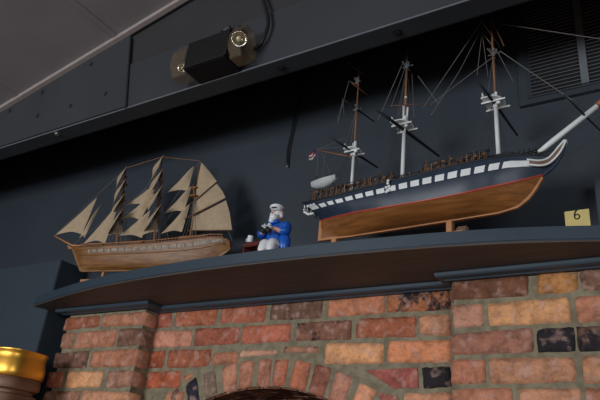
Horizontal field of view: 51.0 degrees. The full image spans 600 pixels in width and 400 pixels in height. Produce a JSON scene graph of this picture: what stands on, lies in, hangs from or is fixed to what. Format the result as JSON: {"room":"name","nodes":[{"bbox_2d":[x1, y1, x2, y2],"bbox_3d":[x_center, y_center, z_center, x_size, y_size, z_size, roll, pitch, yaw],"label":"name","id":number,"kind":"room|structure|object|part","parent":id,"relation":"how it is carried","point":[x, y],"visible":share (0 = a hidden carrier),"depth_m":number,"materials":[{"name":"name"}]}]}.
{"room":"pub","nodes":[
{"label":"pub","id":0,"kind":"room"},
{"bbox_2d":[0,0,184,109],"bbox_3d":[-0.654,-2.677,-0.547,6.950,1.574,6.304,-10,-30,30],"label":"ceiling","id":1,"kind":"structure","parent":0,"point":[39,38],"depth_m":2.55,"materials":[{"name":"white paint"}]},
{"bbox_2d":[0,0,532,159],"bbox_3d":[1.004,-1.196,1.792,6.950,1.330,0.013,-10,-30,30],"label":"ceiling beam","id":2,"kind":"structure","parent":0,"point":[188,0],"depth_m":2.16,"materials":[{"name":"grey metal"}]},
{"bbox_2d":[0,84,16,96],"bbox_3d":[-2.395,-1.347,1.244,0.024,0.011,4.270,-10,-30,30],"label":"trim","id":3,"kind":"structure","parent":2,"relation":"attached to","point":[3,88],"depth_m":2.81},
{"bbox_3d":[-1.333,-0.396,2.872,1.628,0.371,0.008,-10,-30,30],"label":"splice plate","id":4,"kind":"part","parent":2,"relation":"part of","materials":[{"name":"grey metal"}]},
{"bbox_2d":[67,0,116,37],"bbox_3d":[-1.873,-1.553,0.995,0.024,0.011,4.270,-10,-30,30],"label":"trim","id":5,"kind":"structure","parent":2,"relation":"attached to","point":[74,3],"depth_m":2.50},
{"bbox_2d":[0,0,187,111],"bbox_3d":[0.964,-1.349,1.781,6.940,1.515,0.020,-10,-30,30],"label":"trim","id":6,"kind":"structure","parent":2,"relation":"attached to","point":[175,3],"depth_m":2.65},
{"bbox_2d":[178,0,269,83],"bbox_3d":[-0.266,-0.599,2.175,0.351,0.360,0.114,-10,-30,30],"label":"emergency light","id":7,"kind":"object","parent":2,"relation":"attached to","point":[220,54],"visible":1,"depth_m":2.10,"materials":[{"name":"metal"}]},
{"bbox_3d":[-0.197,-0.521,2.040,0.019,0.020,0.020,-10,-30,30],"label":"bulb","id":8,"kind":"part","parent":7,"relation":"part of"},
{"bbox_2d":[0,7,599,312],"bbox_3d":[1.111,0.068,1.595,6.950,3.750,0.100,-10,-30,30],"label":"wall","id":9,"kind":"structure","parent":0,"point":[241,136],"depth_m":2.44,"materials":[{"name":"blue paint"}]},
{"bbox_2d":[0,260,87,399],"bbox_3d":[-1.532,1.259,2.615,1.070,1.978,0.160,-10,-30,30],"label":"wall ledge","id":10,"kind":"object","parent":9,"relation":"attached to","point":[25,326],"visible":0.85,"depth_m":2.69,"materials":[{"name":"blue paint"}]},
{"bbox_2d":[286,70,301,167],"bbox_3d":[-0.015,-0.377,2.539,0.036,0.557,0.016,-10,-30,30],"label":"hanging cable","id":11,"kind":"object","parent":9,"relation":"hanging from","point":[296,110],"visible":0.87,"depth_m":2.50,"materials":[{"name":"black rubber"}]},
{"bbox_2d":[513,4,599,108],"bbox_3d":[1.606,-1.079,1.803,1.974,1.416,0.018,-10,-30,30],"label":"trim","id":12,"kind":"structure","parent":9,"relation":"attached to","point":[525,102],"depth_m":2.02,"materials":[{"name":"blue wood"}]},
{"bbox_2d":[523,0,599,98],"bbox_3d":[1.045,-0.564,1.896,0.719,0.432,0.012,-10,-30,30],"label":"air vent","id":13,"kind":"object","parent":9,"relation":"in","point":[566,62],"visible":0.98,"depth_m":2.00,"materials":[{"name":"grey metal"}]},
{"bbox_2d":[594,178,599,224],"bbox_3d":[1.566,-0.059,1.242,1.781,0.262,0.080,-10,-30,30],"label":"wall ledge","id":14,"kind":"object","parent":9,"relation":"attached to","point":[596,181],"visible":1,"depth_m":1.70,"materials":[{"name":"blue paint"}]},
{"bbox_3d":[-0.629,0.550,-1.466,6.950,0.060,7.600,-10,-30,30],"label":"floor","id":15,"kind":"structure","parent":0,"visible":0},
{"bbox_2d":[0,374,40,399],"bbox_3d":[-1.304,1.344,2.124,0.594,1.448,0.230,-10,-30,30],"label":"plinth","id":16,"kind":"object","parent":15,"relation":"on","point":[12,387],"visible":1,"depth_m":2.25,"materials":[{"name":"brown wood"}]},
{"bbox_2d":[0,347,48,382],"bbox_3d":[-1.231,0.650,2.453,0.600,0.094,0.236,-10,-30,30],"label":"vessel","id":17,"kind":"object","parent":16,"relation":"on","point":[23,363],"visible":0.87,"depth_m":2.28,"materials":[{"name":"metal"}]},
{"bbox_2d":[42,257,599,399],"bbox_3d":[0.112,1.227,1.916,2.324,1.758,0.805,-10,-30,30],"label":"fireplace","id":18,"kind":"object","parent":15,"relation":"on","point":[501,333],"visible":1,"depth_m":1.90,"materials":[{"name":"brick"}]},
{"bbox_2d":[33,225,599,314],"bbox_3d":[-0.059,0.247,1.997,2.398,0.040,0.368,-10,-30,30],"label":"mantel shelf","id":19,"kind":"object","parent":18,"relation":"on","point":[415,258],"visible":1,"depth_m":1.82,"materials":[{"name":"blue wood"}]},
{"bbox_2d":[242,204,291,252],"bbox_3d":[-0.094,0.100,1.960,0.143,0.186,0.107,-10,-30,30],"label":"figurine","id":20,"kind":"object","parent":19,"relation":"on","point":[276,233],"visible":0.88,"depth_m":1.93,"materials":[{"name":"blue ceramic"}]},
{"bbox_2d":[246,235,252,242],"bbox_3d":[-0.158,0.122,1.957,0.023,0.021,0.018,5,-25,2],"label":"mug","id":21,"kind":"object","parent":20,"relation":"on","point":[250,238],"depth_m":1.95,"materials":[{"name":"white ceramic"}]},
{"bbox_2d":[331,220,469,241],"bbox_3d":[0.236,0.123,1.799,0.510,0.067,0.100,-11,-30,33],"label":"display stand","id":22,"kind":"object","parent":19,"relation":"on","point":[450,225],"visible":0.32,"depth_m":1.69,"materials":[{"name":"brown wood"}]},
{"bbox_3d":[0.404,0.083,1.693,0.016,0.052,0.024,-10,-30,30],"label":"post","id":23,"kind":"part","parent":22,"relation":"part of","materials":[{"name":"brown wood"}]},
{"bbox_2d":[302,13,599,241],"bbox_3d":[0.491,-0.261,1.863,1.071,0.727,0.354,-10,-30,30],"label":"model ship","id":24,"kind":"object","parent":22,"relation":"on","point":[466,190],"visible":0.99,"depth_m":1.72,"materials":[{"name":"brown wood"}]},
{"bbox_3d":[0.315,-0.060,1.769,0.751,0.032,0.071,-10,-30,30],"label":"rail","id":25,"kind":"part","parent":24,"relation":"part of","materials":[{"name":"black paint"}]},
{"bbox_3d":[0.629,-0.120,1.608,0.104,0.076,0.014,0,-26,13],"label":"head rail","id":26,"kind":"part","parent":24,"relation":"part of","materials":[{"name":"white paint"}]},
{"bbox_2d":[564,209,590,225],"bbox_3d":[0.687,0.056,1.553,0.057,0.064,0.025,-10,-30,30],"label":"number plaque","id":27,"kind":"object","parent":19,"relation":"on","point":[577,217],"visible":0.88,"depth_m":1.55,"materials":[{"name":"yellow paper"}]},
{"bbox_3d":[-0.582,0.283,2.293,0.473,0.047,0.169,-10,-30,30],"label":"display stand","id":28,"kind":"object","parent":19,"relation":"on","visible":0},
{"bbox_2d":[54,155,232,271],"bbox_3d":[-0.603,0.047,2.418,0.793,0.486,0.142,-6,-28,23],"label":"model ship","id":29,"kind":"object","parent":28,"relation":"on","point":[127,255],"visible":0.97,"depth_m":2.35,"materials":[{"name":"beige fabric"}]},
{"bbox_3d":[-0.569,0.155,2.314,0.644,0.025,0.026,-4,-27,20],"label":"rail","id":30,"kind":"part","parent":29,"relation":"part of","materials":[{"name":"brown wood"}]},
{"bbox_3d":[-0.551,0.164,2.342,0.604,0.032,0.088,-4,-27,19],"label":"deck rail","id":31,"kind":"part","parent":29,"relation":"part of","materials":[{"name":"brown wood"}]},
{"bbox_3d":[0.024,0.311,2.042,2.322,0.020,0.150,-10,-30,30],"label":"mantel moulding","id":32,"kind":"part","parent":18,"relation":"part of","materials":[{"name":"blue wood"}]}
]}

